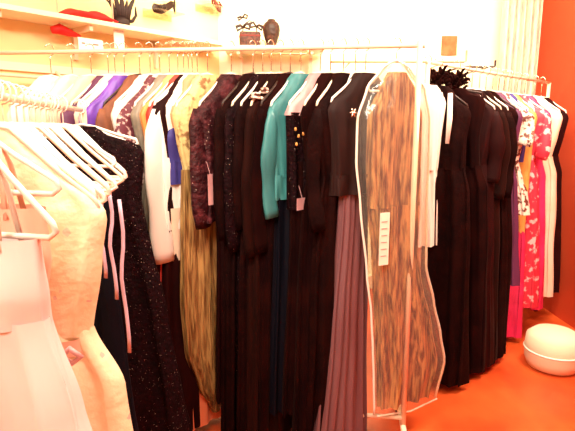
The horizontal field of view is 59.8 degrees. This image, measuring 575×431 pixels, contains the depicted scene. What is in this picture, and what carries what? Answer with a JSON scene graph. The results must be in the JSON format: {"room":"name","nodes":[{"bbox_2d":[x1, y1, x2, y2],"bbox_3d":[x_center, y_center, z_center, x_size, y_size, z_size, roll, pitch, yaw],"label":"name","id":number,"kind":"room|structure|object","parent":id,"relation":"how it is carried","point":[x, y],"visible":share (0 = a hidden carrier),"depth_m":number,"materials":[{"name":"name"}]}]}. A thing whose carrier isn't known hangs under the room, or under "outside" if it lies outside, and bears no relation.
{"room":"clothing store","nodes":[
{"label":"clothing store","id":0,"kind":"room"},
{"bbox_2d":[74,75,112,123],"bbox_3d":[-0.782,-0.102,2.361,0.113,1.073,0.496,8,13,39],"label":"dress","id":1,"kind":"object","parent":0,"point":[103,81],"visible":0.07,"depth_m":2.18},
{"bbox_2d":[0,0,219,121],"bbox_3d":[-1.885,-0.486,2.981,0.100,2.900,4.017,8,13,38],"label":"wall","id":2,"kind":"structure","parent":0,"point":[195,18],"depth_m":3.58,"materials":[{"name":"beige paint"}]},
{"bbox_2d":[0,61,137,78],"bbox_3d":[-1.492,-0.915,3.212,0.132,0.101,2.750,8,13,38],"label":"wall rail","id":3,"kind":"object","parent":2,"relation":"attached to","point":[4,65],"visible":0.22,"depth_m":3.18,"materials":[{"name":"white metal"}]},
{"bbox_2d":[0,3,232,68],"bbox_3d":[-1.427,-1.121,3.142,0.270,0.230,2.780,8,13,38],"label":"wall shelf","id":4,"kind":"object","parent":2,"relation":"attached to","point":[79,25],"visible":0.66,"depth_m":3.27,"materials":[{"name":"beige laminate"}]},
{"bbox_2d":[50,23,80,36],"bbox_3d":[-1.400,-1.173,3.165,0.056,0.070,0.197,7,12,34],"label":"scarf","id":5,"kind":"object","parent":4,"relation":"attached to","point":[60,29],"depth_m":3.13,"materials":[{"name":"fabric"}]},
{"bbox_2d":[59,8,117,22],"bbox_3d":[-1.280,-1.285,3.208,0.132,0.067,0.360,8,13,38],"label":"scarf","id":6,"kind":"object","parent":4,"relation":"on","point":[96,15],"visible":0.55,"depth_m":3.17,"materials":[{"name":"red fabric"}]},
{"bbox_2d":[77,37,103,53],"bbox_3d":[-1.274,-1.099,3.238,0.018,0.089,0.170,8,13,38],"label":"price card","id":7,"kind":"object","parent":4,"relation":"hanging from","point":[98,44],"visible":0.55,"depth_m":3.22,"materials":[{"name":"white"}]},
{"bbox_2d":[106,0,136,24],"bbox_3d":[-1.132,-1.398,3.405,0.091,0.218,0.245,8,13,38],"label":"handbag","id":8,"kind":"object","parent":4,"relation":"on","point":[121,12],"visible":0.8,"depth_m":3.40,"materials":[{"name":"black"}]},
{"bbox_3d":[-0.931,-1.521,3.771,0.168,0.060,0.260,8,13,38],"label":"ledge","id":9,"kind":"object","parent":2,"relation":"attached to","visible":0},
{"bbox_2d":[152,0,175,13],"bbox_3d":[-0.922,-1.583,3.730,0.079,0.167,0.239,7,12,33],"label":"sandal","id":10,"kind":"object","parent":9,"relation":"on","point":[157,8],"visible":1,"depth_m":3.72,"materials":[{"name":"black"}]},
{"bbox_2d":[113,29,124,48],"bbox_3d":[-1.143,-1.197,3.386,0.016,0.129,0.075,8,13,38],"label":"price card","id":11,"kind":"object","parent":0,"point":[118,34],"visible":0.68,"depth_m":3.38,"materials":[{"name":"white"}]},
{"bbox_2d":[218,0,502,273],"bbox_3d":[0.965,-0.773,4.575,3.172,2.900,0.100,0,10,-2],"label":"wall","id":12,"kind":"structure","parent":0,"point":[476,24],"depth_m":4.37,"materials":[{"name":"white paint"}]},
{"bbox_2d":[223,45,323,74],"bbox_3d":[-0.110,-1.296,4.187,0.820,0.200,0.340,0,10,0],"label":"wall shelf","id":13,"kind":"object","parent":12,"relation":"attached to","point":[311,53],"visible":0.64,"depth_m":4.21,"materials":[{"name":"beige laminate"}]},
{"bbox_2d":[235,13,262,44],"bbox_3d":[-0.317,-1.521,4.125,0.234,0.264,0.096,-2,10,-8],"label":"handbag","id":14,"kind":"object","parent":13,"relation":"on","point":[245,37],"visible":0.93,"depth_m":4.09,"materials":[{"name":"red fabric"}]},
{"bbox_2d":[263,19,279,44],"bbox_3d":[-0.133,-1.503,4.129,0.145,0.226,0.145,0,10,0],"label":"vase","id":15,"kind":"object","parent":13,"relation":"on","point":[271,28],"visible":0.83,"depth_m":4.08,"materials":[{"name":"brown ceramic"}]},
{"bbox_2d":[331,50,467,67],"bbox_3d":[0.898,-1.317,4.230,1.108,0.098,0.408,0,10,0],"label":"rod","id":16,"kind":"object","parent":12,"relation":"attached to","point":[348,62],"visible":0.8,"depth_m":4.04,"materials":[{"name":"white metal"}]},
{"bbox_2d":[441,36,456,54],"bbox_3d":[1.423,-1.496,4.404,0.136,0.164,0.004,0,10,0],"label":"notice","id":17,"kind":"object","parent":12,"relation":"attached to","point":[448,43],"visible":1,"depth_m":4.40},
{"bbox_2d":[195,289,574,430],"bbox_3d":[0.000,1.171,2.243,6.800,0.100,7.200,0,10,0],"label":"floor","id":18,"kind":"structure","parent":0,"point":[511,394],"depth_m":2.76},
{"bbox_2d":[0,92,86,123],"bbox_3d":[-0.680,0.463,1.455,0.538,1.571,1.680,-2,10,-12],"label":"clothes rack","id":19,"kind":"object","parent":18,"relation":"on","point":[6,96],"visible":0.28,"depth_m":1.44,"materials":[{"name":"metal"}]},
{"bbox_2d":[0,160,59,240],"bbox_3d":[-0.565,-0.103,0.835,0.367,0.290,0.012,1,10,6],"label":"clothes hanger","id":20,"kind":"object","parent":19,"relation":"hanging from","point":[11,235],"visible":0.97,"depth_m":0.83,"materials":[{"name":"white plastic"}]},
{"bbox_2d":[0,170,92,430],"bbox_3d":[-0.554,0.551,0.952,0.737,1.321,0.281,1,10,6],"label":"gown","id":21,"kind":"object","parent":20,"relation":"hanging from","point":[40,390],"visible":0.97,"depth_m":0.85,"materials":[{"name":"fabric"}]},
{"bbox_2d":[0,142,61,196],"bbox_3d":[-0.618,-0.151,0.928,0.396,0.230,0.012,1,10,4],"label":"clothes hanger","id":22,"kind":"object","parent":19,"relation":"hanging from","point":[3,146],"visible":0.88,"depth_m":0.93,"materials":[{"name":"white plastic"}]},
{"bbox_2d":[0,140,51,283],"bbox_3d":[-0.620,0.546,1.050,0.413,1.396,0.121,1,10,4],"label":"gown","id":23,"kind":"object","parent":22,"relation":"hanging from","point":[31,221],"visible":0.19,"depth_m":0.93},
{"bbox_2d":[0,84,97,197],"bbox_3d":[-0.591,-0.150,1.009,0.396,0.260,0.011,0,10,-2],"label":"clothes hanger","id":24,"kind":"object","parent":19,"relation":"hanging from","point":[63,167],"visible":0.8,"depth_m":1.02,"materials":[{"name":"white plastic"}]},
{"bbox_2d":[0,124,100,208],"bbox_3d":[-0.599,-0.135,0.982,0.430,0.280,0.012,-1,10,-8],"label":"clothes hanger","id":25,"kind":"object","parent":19,"relation":"hanging from","point":[10,129],"visible":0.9,"depth_m":1.00,"materials":[{"name":"beige plastic"}]},
{"bbox_2d":[1,82,101,199],"bbox_3d":[-0.642,-0.169,1.169,0.430,0.280,0.012,1,10,8],"label":"clothes hanger","id":26,"kind":"object","parent":19,"relation":"hanging from","point":[10,83],"visible":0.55,"depth_m":1.15,"materials":[{"name":"white plastic"}]},
{"bbox_2d":[0,80,106,200],"bbox_3d":[-0.630,-0.160,1.119,0.430,0.280,0.012,-1,10,-4],"label":"clothes hanger","id":27,"kind":"object","parent":19,"relation":"hanging from","point":[33,131],"visible":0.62,"depth_m":1.12,"materials":[{"name":"beige plastic"}]},
{"bbox_2d":[0,82,107,203],"bbox_3d":[-0.619,-0.151,1.070,0.430,0.280,0.012,-2,10,-12],"label":"clothes hanger","id":28,"kind":"object","parent":19,"relation":"hanging from","point":[99,191],"visible":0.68,"depth_m":1.10,"materials":[{"name":"white plastic"}]},
{"bbox_2d":[6,83,111,196],"bbox_3d":[-0.653,-0.177,1.218,0.430,0.280,0.011,0,10,-2],"label":"clothes hanger","id":29,"kind":"object","parent":19,"relation":"hanging from","point":[55,142],"visible":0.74,"depth_m":1.22,"materials":[{"name":"beige plastic"}]},
{"bbox_2d":[14,85,111,193],"bbox_3d":[-0.666,-0.188,1.277,0.430,0.280,0.012,1,10,4],"label":"clothes hanger","id":30,"kind":"object","parent":19,"relation":"hanging from","point":[46,128],"visible":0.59,"depth_m":1.27,"materials":[{"name":"beige plastic"}]},
{"bbox_2d":[0,127,132,430],"bbox_3d":[-0.590,0.519,1.136,0.628,1.418,0.171,1,10,4],"label":"gown","id":31,"kind":"object","parent":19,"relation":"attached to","point":[77,250],"visible":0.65,"depth_m":1.03,"materials":[{"name":"fabric"}]},
{"bbox_2d":[19,87,117,192],"bbox_3d":[-0.678,-0.197,1.326,0.430,0.280,0.012,-1,10,-6],"label":"clothes hanger","id":32,"kind":"object","parent":19,"relation":"hanging from","point":[51,128],"visible":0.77,"depth_m":1.34,"materials":[{"name":"white plastic"}]},
{"bbox_2d":[27,89,113,188],"bbox_3d":[-0.691,-0.207,1.385,0.430,0.280,0.012,1,10,6],"label":"clothes hanger","id":33,"kind":"object","parent":19,"relation":"hanging from","point":[55,127],"visible":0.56,"depth_m":1.37,"materials":[{"name":"beige plastic"}]},
{"bbox_2d":[33,90,110,187],"bbox_3d":[-0.705,-0.218,1.444,0.430,0.280,0.011,2,10,10],"label":"clothes hanger","id":34,"kind":"object","parent":19,"relation":"hanging from","point":[58,127],"visible":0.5,"depth_m":1.43,"materials":[{"name":"white plastic"}]},
{"bbox_2d":[42,93,116,167],"bbox_3d":[-0.727,-0.260,1.538,0.396,0.230,0.011,0,10,0],"label":"clothes hanger","id":35,"kind":"object","parent":19,"relation":"hanging from","point":[87,142],"visible":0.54,"depth_m":1.54,"materials":[{"name":"white plastic"}]},
{"bbox_2d":[70,134,138,430],"bbox_3d":[-0.726,0.337,1.645,0.451,1.196,0.141,0,10,0],"label":"gown","id":36,"kind":"object","parent":35,"relation":"hanging from","point":[108,321],"visible":0.21,"depth_m":1.61,"materials":[{"name":"black"}]},
{"bbox_2d":[38,91,124,184],"bbox_3d":[-0.718,-0.229,1.503,0.430,0.280,0.012,-1,10,-6],"label":"clothes hanger","id":37,"kind":"object","parent":19,"relation":"hanging from","point":[66,128],"visible":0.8,"depth_m":1.51,"materials":[{"name":"beige plastic"}]},
{"bbox_2d":[45,93,127,181],"bbox_3d":[-0.736,-0.243,1.582,0.430,0.280,0.011,-2,10,-10],"label":"clothes hanger","id":38,"kind":"object","parent":19,"relation":"hanging from","point":[106,158],"visible":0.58,"depth_m":1.61,"materials":[{"name":"white plastic"}]},
{"bbox_2d":[44,99,138,144],"bbox_3d":[-0.780,-0.350,1.898,0.436,0.180,0.012,1,10,4],"label":"clothes hanger","id":39,"kind":"object","parent":19,"relation":"hanging from","point":[81,123],"visible":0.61,"depth_m":1.89,"materials":[{"name":"white plastic"}]},
{"bbox_2d":[46,126,192,430],"bbox_3d":[-0.743,0.369,2.024,0.702,1.438,0.260,1,10,4],"label":"gown","id":40,"kind":"object","parent":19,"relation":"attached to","point":[158,396],"visible":0.44,"depth_m":1.96,"materials":[{"name":"black fabric"}]},
{"bbox_2d":[0,40,424,430],"bbox_3d":[-0.597,0.155,2.385,2.361,1.848,0.538,1,10,6],"label":"clothes rack","id":41,"kind":"object","parent":18,"relation":"on","point":[419,45],"visible":0.65,"depth_m":2.20,"materials":[{"name":"metal"}]},
{"bbox_2d":[10,44,58,106],"bbox_3d":[-1.085,-0.633,2.299,0.012,0.300,0.386,8,13,39],"label":"clothes hanger","id":42,"kind":"object","parent":41,"relation":"hanging from","point":[25,91],"visible":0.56,"depth_m":2.28,"materials":[{"name":"white plastic"}]},
{"bbox_2d":[7,76,58,121],"bbox_3d":[-1.085,0.064,2.425,0.138,1.423,0.502,8,13,39],"label":"gown","id":43,"kind":"object","parent":42,"relation":"hanging from","point":[43,83],"visible":0.05,"depth_m":2.22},
{"bbox_2d":[37,43,78,99],"bbox_3d":[-0.983,-0.631,2.288,0.012,0.300,0.386,8,13,39],"label":"clothes hanger","id":44,"kind":"object","parent":41,"relation":"hanging from","point":[72,74],"visible":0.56,"depth_m":2.27,"materials":[{"name":"white plastic"}]},
{"bbox_2d":[30,76,77,133],"bbox_3d":[-0.984,0.041,2.411,0.171,1.373,0.491,8,13,39],"label":"gown","id":45,"kind":"object","parent":44,"relation":"hanging from","point":[62,83],"visible":0.05,"depth_m":2.21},
{"bbox_2d":[54,43,96,102],"bbox_3d":[-0.892,-0.629,2.278,0.011,0.300,0.386,8,13,39],"label":"clothes hanger","id":46,"kind":"object","parent":41,"relation":"hanging from","point":[91,74],"visible":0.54,"depth_m":2.25,"materials":[{"name":"white plastic"}]},
{"bbox_2d":[48,76,95,135],"bbox_3d":[-0.891,0.043,2.399,0.150,1.373,0.495,9,14,41],"label":"gown","id":47,"kind":"object","parent":46,"relation":"hanging from","point":[81,83],"visible":0.05,"depth_m":2.21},
{"bbox_2d":[70,43,111,105],"bbox_3d":[-0.811,-0.628,2.269,0.012,0.300,0.386,8,13,39],"label":"clothes hanger","id":48,"kind":"object","parent":41,"relation":"hanging from","point":[85,90],"visible":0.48,"depth_m":2.19,"materials":[{"name":"white plastic"}]},
{"bbox_2d":[60,75,103,124],"bbox_3d":[-0.810,-0.349,2.318,0.111,0.573,0.512,8,13,39],"label":"blouse","id":49,"kind":"object","parent":48,"relation":"hanging from","point":[68,116],"visible":0.06,"depth_m":2.15,"materials":[{"name":"purple"}]},
{"bbox_2d":[87,42,127,106],"bbox_3d":[-0.735,-0.626,2.260,0.012,0.300,0.386,8,13,39],"label":"clothes hanger","id":50,"kind":"object","parent":41,"relation":"hanging from","point":[103,88],"visible":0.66,"depth_m":2.18,"materials":[{"name":"white plastic"}]},
{"bbox_2d":[79,75,127,124],"bbox_3d":[-0.739,0.070,2.389,0.175,1.423,0.516,8,13,39],"label":"gown","id":51,"kind":"object","parent":50,"relation":"hanging from","point":[116,81],"visible":0.06,"depth_m":2.17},
{"bbox_2d":[103,42,142,106],"bbox_3d":[-0.663,-0.625,2.252,0.012,0.300,0.386,8,13,39],"label":"clothes hanger","id":52,"kind":"object","parent":41,"relation":"hanging from","point":[139,73],"visible":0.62,"depth_m":2.17,"materials":[{"name":"white plastic"}]},
{"bbox_2d":[95,75,138,134],"bbox_3d":[-0.662,0.166,2.393,0.133,1.613,0.521,8,13,39],"label":"gown","id":53,"kind":"object","parent":52,"relation":"hanging from","point":[103,119],"visible":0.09,"depth_m":2.14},
{"bbox_2d":[114,42,153,106],"bbox_3d":[-0.615,-0.624,2.247,0.012,0.300,0.386,8,13,39],"label":"clothes hanger","id":54,"kind":"object","parent":41,"relation":"hanging from","point":[150,73],"visible":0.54,"depth_m":2.17,"materials":[{"name":"white plastic"}]},
{"bbox_2d":[111,75,148,130],"bbox_3d":[-0.613,0.167,2.391,0.122,1.613,0.496,8,13,39],"label":"gown","id":55,"kind":"object","parent":54,"relation":"hanging from","point":[139,80],"visible":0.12,"depth_m":2.15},
{"bbox_2d":[124,42,162,105],"bbox_3d":[-0.571,-0.623,2.242,0.012,0.300,0.386,8,13,39],"label":"clothes hanger","id":56,"kind":"object","parent":41,"relation":"hanging from","point":[159,73],"visible":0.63,"depth_m":2.16,"materials":[{"name":"white plastic"}]},
{"bbox_2d":[114,75,157,185],"bbox_3d":[-0.572,-0.320,2.298,0.131,0.623,0.512,8,13,39],"label":"blouse","id":57,"kind":"object","parent":56,"relation":"hanging from","point":[124,126],"visible":0.12,"depth_m":2.12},
{"bbox_2d":[134,41,172,106],"bbox_3d":[-0.527,-0.622,2.237,0.012,0.300,0.386,8,13,39],"label":"clothes hanger","id":58,"kind":"object","parent":41,"relation":"hanging from","point":[149,88],"visible":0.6,"depth_m":2.16,"materials":[{"name":"white plastic"}]},
{"bbox_2d":[130,75,166,231],"bbox_3d":[-0.528,0.168,2.382,0.109,1.613,0.482,8,13,39],"label":"gown","id":59,"kind":"object","parent":58,"relation":"hanging from","point":[135,117],"visible":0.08,"depth_m":2.15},
{"bbox_2d":[143,41,180,105],"bbox_3d":[-0.488,-0.621,2.233,0.012,0.300,0.386,8,13,39],"label":"clothes hanger","id":60,"kind":"object","parent":41,"relation":"hanging from","point":[156,90],"visible":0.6,"depth_m":2.16,"materials":[{"name":"white plastic"}]},
{"bbox_2d":[139,75,173,137],"bbox_3d":[-0.487,0.169,2.376,0.123,1.613,0.490,8,13,39],"label":"gown","id":61,"kind":"object","parent":60,"relation":"hanging from","point":[167,78],"visible":0.08,"depth_m":2.12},
{"bbox_2d":[148,41,186,106],"bbox_3d":[-0.462,-0.621,2.230,0.012,0.300,0.386,8,13,39],"label":"clothes hanger","id":62,"kind":"object","parent":41,"relation":"hanging from","point":[164,87],"visible":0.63,"depth_m":2.15,"materials":[{"name":"white plastic"}]},
{"bbox_2d":[146,74,178,277],"bbox_3d":[-0.461,0.170,2.370,0.142,1.613,0.489,8,13,39],"label":"gown","id":63,"kind":"object","parent":62,"relation":"hanging from","point":[174,77],"visible":0.06,"depth_m":2.16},
{"bbox_2d":[144,74,187,264],"bbox_3d":[-0.422,-0.221,2.299,0.517,0.818,0.141,-9,13,-39],"label":"garment","id":64,"kind":"object","parent":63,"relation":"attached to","point":[165,245],"visible":0.32,"depth_m":2.15,"materials":[{"name":"fabric"}]},
{"bbox_2d":[153,41,191,104],"bbox_3d":[-0.440,-0.623,2.227,0.011,0.296,0.386,8,13,39],"label":"clothes hanger","id":65,"kind":"object","parent":41,"relation":"hanging from","point":[168,88],"visible":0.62,"depth_m":2.15,"materials":[{"name":"white plastic"}]},
{"bbox_2d":[150,74,199,428],"bbox_3d":[-0.439,0.195,2.373,0.149,1.663,0.535,8,13,39],"label":"gown","id":66,"kind":"object","parent":65,"relation":"hanging from","point":[170,280],"visible":0.16,"depth_m":2.28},
{"bbox_2d":[172,41,200,105],"bbox_3d":[-0.400,-0.619,2.223,0.012,0.300,0.287,8,13,39],"label":"clothes hanger","id":67,"kind":"object","parent":41,"relation":"hanging from","point":[180,93],"visible":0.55,"depth_m":2.19,"materials":[{"name":"white plastic"}]},
{"bbox_2d":[170,74,220,430],"bbox_3d":[-0.401,0.201,2.371,0.088,1.673,0.320,8,13,39],"label":"gown","id":68,"kind":"object","parent":67,"relation":"hanging from","point":[206,415],"visible":0.11,"depth_m":2.44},
{"bbox_2d":[175,41,212,106],"bbox_3d":[-0.354,-0.619,2.218,0.011,0.300,0.367,8,13,39],"label":"clothes hanger","id":69,"kind":"object","parent":41,"relation":"hanging from","point":[188,89],"visible":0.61,"depth_m":2.14,"materials":[{"name":"white plastic"}]},
{"bbox_2d":[172,74,220,412],"bbox_3d":[-0.354,0.174,2.362,0.128,1.618,0.396,10,14,43],"label":"gown","id":70,"kind":"object","parent":69,"relation":"hanging from","point":[198,248],"visible":0.38,"depth_m":2.26,"materials":[{"name":"yellow fabric"}]},
{"bbox_2d":[198,40,236,105],"bbox_3d":[-0.247,-0.616,2.206,0.012,0.300,0.386,8,13,39],"label":"clothes hanger","id":71,"kind":"object","parent":41,"relation":"hanging from","point":[212,88],"visible":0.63,"depth_m":2.13,"materials":[{"name":"white plastic"}]},
{"bbox_2d":[188,74,241,403],"bbox_3d":[-0.244,0.128,2.337,0.193,1.518,0.521,8,13,39],"label":"dress","id":72,"kind":"object","parent":71,"relation":"hanging from","point":[201,162],"visible":0.25,"depth_m":2.11,"materials":[{"name":"fabric"}]},
{"bbox_2d":[221,40,256,105],"bbox_3d":[-0.150,-0.614,2.196,0.012,0.300,0.386,8,13,39],"label":"clothes hanger","id":73,"kind":"object","parent":41,"relation":"hanging from","point":[253,72],"visible":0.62,"depth_m":2.12,"materials":[{"name":"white plastic"}]},
{"bbox_2d":[213,74,252,430],"bbox_3d":[-0.148,0.201,2.343,0.504,1.663,0.175,-9,14,-42],"label":"gown","id":74,"kind":"object","parent":73,"relation":"hanging from","point":[228,376],"visible":0.26,"depth_m":2.20,"materials":[{"name":"fabric"}]},
{"bbox_2d":[231,40,265,105],"bbox_3d":[-0.109,-0.614,2.191,0.012,0.300,0.386,8,13,39],"label":"clothes hanger","id":75,"kind":"object","parent":41,"relation":"hanging from","point":[262,72],"visible":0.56,"depth_m":2.12,"materials":[{"name":"beige plastic"}]},
{"bbox_2d":[223,74,261,430],"bbox_3d":[-0.106,0.202,2.335,0.181,1.663,0.515,8,13,39],"label":"gown","id":76,"kind":"object","parent":75,"relation":"hanging from","point":[233,236],"visible":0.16,"depth_m":2.09,"materials":[{"name":"black fabric"}]},
{"bbox_2d":[240,39,274,105],"bbox_3d":[-0.071,-0.613,2.187,0.012,0.300,0.386,8,13,39],"label":"clothes hanger","id":77,"kind":"object","parent":41,"relation":"hanging from","point":[271,72],"visible":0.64,"depth_m":2.11,"materials":[{"name":"white plastic"}]},
{"bbox_2d":[231,73,270,430],"bbox_3d":[-0.073,0.202,2.333,0.165,1.663,0.517,7,12,34],"label":"gown","id":78,"kind":"object","parent":77,"relation":"hanging from","point":[240,116],"visible":0.27,"depth_m":2.16,"materials":[{"name":"fabric"}]},
{"bbox_2d":[241,73,280,430],"bbox_3d":[-0.032,0.203,2.331,0.176,1.663,0.520,8,13,39],"label":"gown","id":79,"kind":"object","parent":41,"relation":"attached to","point":[253,290],"visible":0.27,"depth_m":2.17,"materials":[{"name":"brown fabric"}]},
{"bbox_2d":[250,73,291,430],"bbox_3d":[0.014,0.204,2.323,0.143,1.663,0.520,8,13,39],"label":"gown","id":80,"kind":"object","parent":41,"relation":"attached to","point":[263,229],"visible":0.24,"depth_m":2.16,"materials":[{"name":"black fabric"}]},
{"bbox_2d":[261,73,308,415],"bbox_3d":[0.051,0.133,2.312,0.156,1.518,0.509,9,14,41],"label":"dress","id":81,"kind":"object","parent":41,"relation":"attached to","point":[273,150],"visible":0.33,"depth_m":2.15,"materials":[{"name":"teal fabric"}]},
{"bbox_2d":[288,38,323,105],"bbox_3d":[0.142,-0.609,2.163,0.386,0.300,0.011,-10,14,-43],"label":"clothes hanger","id":82,"kind":"object","parent":41,"relation":"hanging from","point":[303,85],"visible":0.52,"depth_m":2.09,"materials":[{"name":"white plastic"}]},
{"bbox_2d":[282,73,320,417],"bbox_3d":[0.146,0.135,2.300,0.470,1.518,0.152,-10,14,-43],"label":"dress","id":83,"kind":"object","parent":82,"relation":"hanging from","point":[295,161],"visible":0.3,"depth_m":2.14,"materials":[{"name":"black fabric"}]},
{"bbox_2d":[292,73,332,430],"bbox_3d":[0.187,0.207,2.306,0.144,1.663,0.486,8,13,39],"label":"gown","id":84,"kind":"object","parent":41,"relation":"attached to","point":[299,415],"visible":0.21,"depth_m":2.17,"materials":[{"name":"black fabric"}]},
{"bbox_2d":[305,73,352,430],"bbox_3d":[0.233,0.207,2.305,0.182,1.663,0.504,8,13,39],"label":"gown","id":85,"kind":"object","parent":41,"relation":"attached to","point":[322,207],"visible":0.52,"depth_m":2.14,"materials":[{"name":"fabric"}]},
{"bbox_2d":[330,38,370,101],"bbox_3d":[0.334,-0.612,2.140,0.386,0.286,0.011,-7,12,-34],"label":"clothes hanger","id":86,"kind":"object","parent":41,"relation":"hanging from","point":[365,71],"visible":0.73,"depth_m":2.09,"materials":[{"name":"white plastic"}]},
{"bbox_2d":[327,72,380,195],"bbox_3d":[0.340,-0.354,2.178,0.418,0.513,0.144,-7,12,-34],"label":"blouse","id":87,"kind":"object","parent":86,"relation":"hanging from","point":[343,110],"visible":0.5,"depth_m":2.10,"materials":[{"name":"black fabric"}]},
{"bbox_2d":[347,38,358,81],"bbox_3d":[0.290,-0.606,2.147,0.011,0.300,0.227,9,14,41],"label":"clothes hanger","id":88,"kind":"object","parent":41,"relation":"hanging from","point":[355,71],"visible":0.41,"depth_m":2.13,"materials":[{"name":"white plastic"}]},
{"bbox_2d":[314,194,367,430],"bbox_3d":[0.251,0.246,2.252,0.194,1.656,0.351,9,14,41],"label":"gown","id":89,"kind":"object","parent":88,"relation":"hanging from","point":[345,406],"visible":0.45,"depth_m":2.25,"materials":[{"name":"fabric"}]},
{"bbox_2d":[368,37,422,92],"bbox_3d":[0.462,-0.637,2.121,0.291,0.230,0.012,-5,11,-25],"label":"clothes hanger","id":90,"kind":"object","parent":41,"relation":"hanging from","point":[395,60],"visible":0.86,"depth_m":2.11,"materials":[{"name":"white plastic"}]},
{"bbox_2d":[355,61,444,416],"bbox_3d":[0.540,0.143,2.294,0.558,1.616,0.159,-5,11,-25],"label":"bag","id":91,"kind":"object","parent":90,"relation":"hanging from","point":[384,217],"visible":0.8,"depth_m":2.21,"materials":[{"name":"clear plastic"}]},
{"bbox_2d":[366,72,437,409],"bbox_3d":[0.539,0.146,2.303,0.439,1.545,0.152,-5,11,-25],"label":"gown","id":92,"kind":"object","parent":90,"relation":"hanging from","point":[390,116],"visible":0.86,"depth_m":2.23,"materials":[{"name":"brown fabric"}]},
{"bbox_2d":[418,60,550,310],"bbox_3d":[1.360,-0.009,3.351,1.850,1.828,0.158,-10,14,-44],"label":"clothes rack","id":93,"kind":"object","parent":18,"relation":"on","point":[427,62],"visible":0.14,"depth_m":2.85,"materials":[{"name":"metal"}]},
{"bbox_2d":[421,65,470,386],"bbox_3d":[0.801,0.077,2.792,0.509,1.767,0.208,4,11,22],"label":"gown","id":94,"kind":"object","parent":93,"relation":"hanging from","point":[448,261],"visible":0.53,"depth_m":2.73,"materials":[{"name":"black fabric"}]},
{"bbox_2d":[445,68,487,373],"bbox_3d":[0.938,0.051,2.937,0.523,1.767,0.193,3,11,18],"label":"gown","id":95,"kind":"object","parent":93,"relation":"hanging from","point":[476,180],"visible":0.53,"depth_m":2.85,"materials":[{"name":"black fabric"}]},
{"bbox_2d":[468,89,505,367],"bbox_3d":[1.026,0.091,3.024,0.517,1.658,0.195,5,11,25],"label":"gown","id":96,"kind":"object","parent":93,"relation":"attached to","point":[492,142],"visible":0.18,"depth_m":2.87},
{"bbox_2d":[476,90,510,362],"bbox_3d":[1.079,0.080,3.085,0.490,1.658,0.189,7,12,34],"label":"gown","id":97,"kind":"object","parent":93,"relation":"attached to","point":[499,189],"visible":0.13,"depth_m":2.95,"materials":[{"name":"black fabric"}]},
{"bbox_2d":[483,91,517,358],"bbox_3d":[1.151,0.067,3.154,0.502,1.658,0.171,6,12,31],"label":"gown","id":98,"kind":"object","parent":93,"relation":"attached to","point":[503,255],"visible":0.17,"depth_m":3.06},
{"bbox_2d":[489,91,517,353],"bbox_3d":[1.214,0.057,3.212,0.470,1.658,0.186,6,12,31],"label":"gown","id":99,"kind":"object","parent":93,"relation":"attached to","point":[513,111],"visible":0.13,"depth_m":3.11,"materials":[{"name":"black fabric"}]},
{"bbox_2d":[496,92,522,285],"bbox_3d":[1.282,-0.173,3.246,0.512,1.218,0.139,7,12,34],"label":"gown","id":100,"kind":"object","parent":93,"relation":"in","point":[515,268],"visible":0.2,"depth_m":3.16,"materials":[{"name":"purple"}]},
{"bbox_2d":[503,93,534,214],"bbox_3d":[1.350,-0.406,3.269,0.493,0.768,0.141,7,13,35],"label":"dress","id":101,"kind":"object","parent":93,"relation":"hanging from","point":[527,128],"visible":0.17,"depth_m":3.16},
{"bbox_2d":[507,94,537,337],"bbox_3d":[1.460,0.013,3.458,0.424,1.658,0.165,8,13,37],"label":"gown","id":102,"kind":"object","parent":93,"relation":"attached to","point":[515,311],"visible":0.2,"depth_m":3.40,"materials":[{"name":"pink fabric"}]},
{"bbox_2d":[519,95,551,307],"bbox_3d":[1.565,-0.099,3.543,0.501,1.468,0.161,8,13,37],"label":"gown","id":103,"kind":"object","parent":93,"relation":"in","point":[541,148],"visible":0.22,"depth_m":3.42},
{"bbox_2d":[527,96,550,309],"bbox_3d":[1.660,-0.092,3.643,0.475,1.518,0.162,8,13,37],"label":"gown","id":104,"kind":"object","parent":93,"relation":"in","point":[539,163],"visible":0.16,"depth_m":3.52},
{"bbox_2d":[535,97,562,296],"bbox_3d":[1.797,-0.141,3.775,0.504,1.468,0.182,8,13,37],"label":"gown","id":105,"kind":"object","parent":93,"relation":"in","point":[556,116],"visible":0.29,"depth_m":3.65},
{"bbox_2d":[543,97,568,292],"bbox_3d":[1.895,-0.157,3.866,0.496,1.468,0.170,8,13,37],"label":"gown","id":106,"kind":"object","parent":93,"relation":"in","point":[557,238],"visible":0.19,"depth_m":3.74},
{"label":"clothes hanger","id":107,"kind":"object","parent":93,"relation":"hanging from","visible":0},
{"bbox_2d":[418,85,445,247],"bbox_3d":[0.721,-0.255,2.657,0.244,0.848,0.115,-2,10,-11],"label":"dress","id":108,"kind":"object","parent":107,"relation":"hanging from","point":[437,103],"visible":0.51,"depth_m":2.62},
{"bbox_2d":[523,324,574,375],"bbox_3d":[1.674,0.836,3.148,0.348,0.240,0.348,0,10,0],"label":"pouf","id":109,"kind":"object","parent":18,"relation":"on","point":[548,348],"visible":1,"depth_m":3.04,"materials":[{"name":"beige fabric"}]},
{"bbox_2d":[535,0,574,328],"bbox_3d":[2.240,-0.227,1.544,0.100,2.900,6.121,0,10,-1],"label":"wall","id":110,"kind":"structure","parent":0,"point":[556,58],"depth_m":3.88,"materials":[{"name":"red paint"}]},
{"bbox_2d":[496,0,542,95],"bbox_3d":[1.980,-0.826,4.354,0.381,2.582,0.094,0,10,0],"label":"lace curtain","id":111,"kind":"object","parent":110,"relation":"hanging from","point":[521,20],"visible":0.28,"depth_m":4.25,"materials":[{"name":"beige fabric"}]},
{"label":"clothes hanger","id":112,"kind":"object","parent":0,"visible":0},
{"bbox_2d":[167,128,182,184],"bbox_3d":[-0.407,-0.311,2.279,0.117,0.313,0.354,8,13,39],"label":"bolero","id":113,"kind":"object","parent":112,"relation":"hanging from","point":[176,166],"visible":0.17,"depth_m":2.16,"materials":[{"name":"blue fabric"}]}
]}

